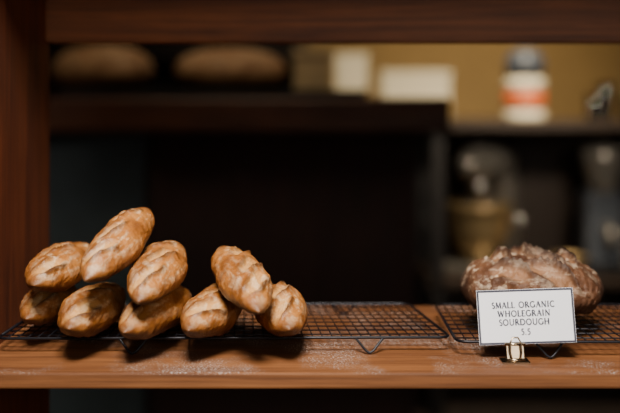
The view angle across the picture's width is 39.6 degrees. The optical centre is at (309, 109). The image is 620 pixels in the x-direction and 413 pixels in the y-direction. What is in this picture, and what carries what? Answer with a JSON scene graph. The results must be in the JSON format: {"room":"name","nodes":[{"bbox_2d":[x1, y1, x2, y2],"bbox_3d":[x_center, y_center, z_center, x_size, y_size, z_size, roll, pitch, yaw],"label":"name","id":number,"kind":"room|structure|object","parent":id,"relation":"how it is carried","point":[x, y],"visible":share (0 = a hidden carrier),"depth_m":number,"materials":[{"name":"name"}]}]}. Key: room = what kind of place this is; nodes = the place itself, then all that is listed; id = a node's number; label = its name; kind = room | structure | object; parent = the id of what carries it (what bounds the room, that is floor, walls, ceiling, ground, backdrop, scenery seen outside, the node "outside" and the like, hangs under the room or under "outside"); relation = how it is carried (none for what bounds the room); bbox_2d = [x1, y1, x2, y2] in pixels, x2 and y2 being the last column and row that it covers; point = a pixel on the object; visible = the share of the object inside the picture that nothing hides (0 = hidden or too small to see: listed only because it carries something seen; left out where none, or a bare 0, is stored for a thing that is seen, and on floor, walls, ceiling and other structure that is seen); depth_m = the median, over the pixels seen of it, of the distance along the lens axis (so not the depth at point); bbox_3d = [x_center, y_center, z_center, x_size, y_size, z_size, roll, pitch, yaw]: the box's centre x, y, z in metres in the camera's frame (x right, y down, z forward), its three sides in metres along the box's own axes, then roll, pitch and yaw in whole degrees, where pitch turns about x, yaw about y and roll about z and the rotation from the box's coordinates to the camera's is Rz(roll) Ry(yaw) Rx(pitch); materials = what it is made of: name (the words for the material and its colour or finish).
{"room":"food shop","nodes":[
{"label":"food shop","id":0,"kind":"room"},
{"bbox_2d":[306,44,619,118],"bbox_3d":[0.100,-0.210,5.250,6.200,2.800,0.100,0,0,0],"label":"wall","id":1,"kind":"structure","parent":0,"point":[572,72],"depth_m":5.20,"materials":[{"name":"beige paint"}]},
{"bbox_2d":[416,388,619,412],"bbox_3d":[0.100,1.240,1.350,6.200,0.100,7.700,0,0,0],"label":"floor","id":2,"kind":"structure","parent":0,"point":[457,400],"depth_m":3.52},
{"bbox_2d":[50,44,305,96],"bbox_3d":[-1.210,0.035,4.450,2.380,2.310,0.500,0,0,0],"label":"wooden hutch","id":3,"kind":"object","parent":2,"relation":"on","point":[163,57],"visible":0.02,"depth_m":4.66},
{"bbox_2d":[50,97,449,412],"bbox_3d":[-0.595,0.577,2.775,2.010,1.226,0.550,0,0,0],"label":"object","id":4,"kind":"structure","parent":2,"relation":"on","point":[320,191],"depth_m":2.56,"materials":[{"name":"brown wood"}]},
{"bbox_2d":[61,90,366,96],"bbox_3d":[-0.285,-0.049,2.770,0.910,0.023,0.420,0,0,0],"label":"serving tray","id":5,"kind":"object","parent":4,"relation":"on","point":[64,93],"visible":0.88,"depth_m":2.56,"materials":[{"name":"black metal"}]},
{"bbox_2d":[51,44,153,89],"bbox_3d":[-0.660,-0.131,2.741,0.340,0.163,0.214,0,0,15],"label":"loaf","id":6,"kind":"object","parent":5,"relation":"on","point":[108,66],"visible":0.92,"depth_m":2.66,"materials":[{"name":"brown food"}]},
{"bbox_2d":[173,46,286,89],"bbox_3d":[-0.249,-0.125,2.716,0.360,0.151,0.203,0,0,-10],"label":"loaf","id":7,"kind":"object","parent":5,"relation":"on","point":[235,68],"visible":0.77,"depth_m":2.64,"materials":[{"name":"brown food"}]},
{"bbox_2d":[292,49,330,89],"bbox_3d":[0.005,-0.117,2.760,0.118,0.137,0.288,0,0,0],"label":"box","id":8,"kind":"object","parent":5,"relation":"on","point":[311,66],"visible":0.78,"depth_m":2.62,"materials":[{"name":"brown cardboard"}]},
{"bbox_2d":[0,0,619,412],"bbox_3d":[0.282,0.140,1.113,1.405,2.100,0.325,0,0,0],"label":"display shelf","id":9,"kind":"object","parent":2,"relation":"on","point":[29,369],"visible":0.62,"depth_m":1.13,"materials":[{"name":"brown wood"}]},
{"bbox_2d":[0,303,448,354],"bbox_3d":[-0.103,0.280,1.114,0.541,0.020,0.197,0,0,0],"label":"wire cooling rack","id":10,"kind":"object","parent":9,"relation":"on","point":[446,335],"visible":0.6,"depth_m":1.06,"materials":[{"name":"black metal"}]},
{"bbox_2d":[19,286,77,324],"bbox_3d":[-0.333,0.244,1.110,0.064,0.051,0.180,0,0,-1],"label":"baguette","id":11,"kind":"object","parent":10,"relation":"on","point":[36,307],"visible":0.6,"depth_m":1.05,"materials":[{"name":"brown food"}]},
{"bbox_2d":[24,242,89,292],"bbox_3d":[-0.313,0.195,1.083,0.070,0.054,0.186,0,0,8],"label":"baguette","id":12,"kind":"object","parent":11,"relation":"on","point":[56,268],"visible":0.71,"depth_m":1.03,"materials":[{"name":"brown food"}]},
{"bbox_2d":[57,282,125,337],"bbox_3d":[-0.266,0.241,1.051,0.066,0.057,0.188,0,0,6],"label":"baguette","id":13,"kind":"object","parent":10,"relation":"on","point":[89,311],"visible":1,"depth_m":1.00,"materials":[{"name":"brown food"}]},
{"bbox_2d":[118,285,191,339],"bbox_3d":[-0.187,0.242,1.045,0.065,0.055,0.200,0,0,12],"label":"baguette","id":14,"kind":"object","parent":10,"relation":"on","point":[137,322],"visible":0.71,"depth_m":0.99,"materials":[{"name":"brown food"}]},
{"bbox_2d":[127,240,187,304],"bbox_3d":[-0.181,0.191,1.035,0.064,0.057,0.191,0,0,5],"label":"baguette","id":15,"kind":"object","parent":14,"relation":"on","point":[161,268],"visible":1,"depth_m":0.99,"materials":[{"name":"brown food"}]},
{"bbox_2d":[80,207,154,282],"bbox_3d":[-0.228,0.158,1.032,0.060,0.072,0.174,0,0,7],"label":"baguette","id":16,"kind":"object","parent":15,"relation":"on","point":[121,242],"visible":1,"depth_m":0.99,"materials":[{"name":"brown food"}]},
{"bbox_2d":[180,283,241,337],"bbox_3d":[-0.116,0.242,1.048,0.064,0.055,0.196,0,0,9],"label":"baguette","id":17,"kind":"object","parent":10,"relation":"on","point":[208,313],"visible":0.72,"depth_m":0.99,"materials":[{"name":"brown food"}]},
{"bbox_2d":[211,246,272,314],"bbox_3d":[-0.081,0.197,1.022,0.063,0.057,0.196,0,0,-20],"label":"baguette","id":18,"kind":"object","parent":17,"relation":"on","point":[241,279],"visible":1,"depth_m":0.98,"materials":[{"name":"brown food"}]},
{"bbox_2d":[255,281,307,336],"bbox_3d":[-0.035,0.241,1.057,0.064,0.056,0.191,0,0,-14],"label":"baguette","id":19,"kind":"object","parent":10,"relation":"on","point":[286,315],"visible":0.77,"depth_m":1.00,"materials":[{"name":"brown food"}]},
{"bbox_2d":[499,337,530,363],"bbox_3d":[0.235,0.275,0.991,0.032,0.029,0.020,0,0,0],"label":"clip","id":20,"kind":"object","parent":9,"relation":"on","point":[514,352],"visible":1,"depth_m":0.99,"materials":[{"name":"metal"}]},
{"bbox_2d":[476,287,576,344],"bbox_3d":[0.251,0.239,0.998,0.114,0.066,0.010,0,0,3],"label":"price sign","id":21,"kind":"object","parent":9,"relation":"on","point":[543,315],"visible":1,"depth_m":1.00,"materials":[{"name":"paper"}]},
{"bbox_2d":[435,303,619,358],"bbox_3d":[0.395,0.280,1.103,0.450,0.020,0.211,0,0,0],"label":"wire cooling rack","id":22,"kind":"object","parent":9,"relation":"on","point":[455,338],"visible":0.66,"depth_m":1.08,"materials":[{"name":"black metal"}]},
{"bbox_2d":[460,241,603,314],"bbox_3d":[0.287,0.222,1.119,0.182,0.096,0.148,0,0,6],"label":"loaf","id":23,"kind":"object","parent":22,"relation":"on","point":[523,266],"visible":0.67,"depth_m":1.08,"materials":[{"name":"brown food"}]},
{"bbox_2d":[450,118,503,118],"bbox_3d":[0.570,0.616,4.220,0.940,1.148,0.600,0,0,0],"label":"storage cabinet","id":24,"kind":"object","parent":2,"relation":"on","point":[450,118],"visible":0.02,"depth_m":4.15,"materials":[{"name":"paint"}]},
{"bbox_2d":[333,54,367,89],"bbox_3d":[0.195,-0.111,4.175,0.156,0.304,0.256,0,0,0],"label":"cardboard box","id":25,"kind":"object","parent":24,"relation":"on","point":[350,70],"visible":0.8,"depth_m":4.05,"materials":[{"name":"beige cardboard"}]},
{"bbox_2d":[376,71,450,99],"bbox_3d":[0.500,-0.071,4.200,0.330,0.224,0.310,0,0,0],"label":"cardboard box","id":26,"kind":"object","parent":24,"relation":"on","point":[389,83],"visible":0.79,"depth_m":4.05,"materials":[{"name":"beige cardboard"}]},
{"bbox_2d":[416,119,619,412],"bbox_3d":[1.425,0.617,3.575,1.950,1.147,0.550,0,0,0],"label":"shelving unit","id":27,"kind":"object","parent":2,"relation":"on","point":[549,169],"visible":0.23,"depth_m":3.83,"materials":[{"name":"black wood"}]},
{"bbox_2d":[445,141,522,274],"bbox_3d":[0.755,0.395,3.558,0.323,0.528,0.464,0,0,35],"label":"stand mixer","id":28,"kind":"object","parent":27,"relation":"on","point":[476,227],"visible":0.86,"depth_m":3.44,"materials":[{"name":"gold metal"}]},
{"bbox_2d":[504,49,545,119],"bbox_3d":[0.872,-0.101,3.500,0.165,0.285,0.165,0,0,0],"label":"canister","id":29,"kind":"object","parent":27,"relation":"on","point":[524,81],"visible":0.99,"depth_m":3.43,"materials":[{"name":"white plastic"},{"name":"orange paper label"},{"name":"grey plastic"}]},
{"bbox_2d":[554,253,588,264],"bbox_3d":[1.025,0.618,3.400,0.146,0.082,0.146,0,0,0],"label":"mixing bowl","id":30,"kind":"object","parent":27,"relation":"on","point":[582,258],"visible":0.22,"depth_m":3.41,"materials":[{"name":"gold metal"}]},
{"bbox_2d":[585,95,603,119],"bbox_3d":[1.140,-0.008,3.450,0.072,0.100,0.072,0,0,0],"label":"drinking glass","id":31,"kind":"object","parent":27,"relation":"on","point":[594,103],"visible":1,"depth_m":3.42,"materials":[{"name":"glass"}]},
{"bbox_2d":[578,144,619,275],"bbox_3d":[1.190,0.399,3.491,0.180,0.520,0.257,0,0,0],"label":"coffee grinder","id":32,"kind":"object","parent":27,"relation":"on","point":[598,205],"visible":0.86,"depth_m":3.46,"materials":[{"name":"grey metal"}]},
{"bbox_2d":[597,83,614,119],"bbox_3d":[1.210,-0.033,3.520,0.072,0.150,0.072,0,0,0],"label":"drinking glass","id":33,"kind":"object","parent":27,"relation":"on","point":[606,89],"visible":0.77,"depth_m":3.49,"materials":[{"name":"glass"}]}
]}

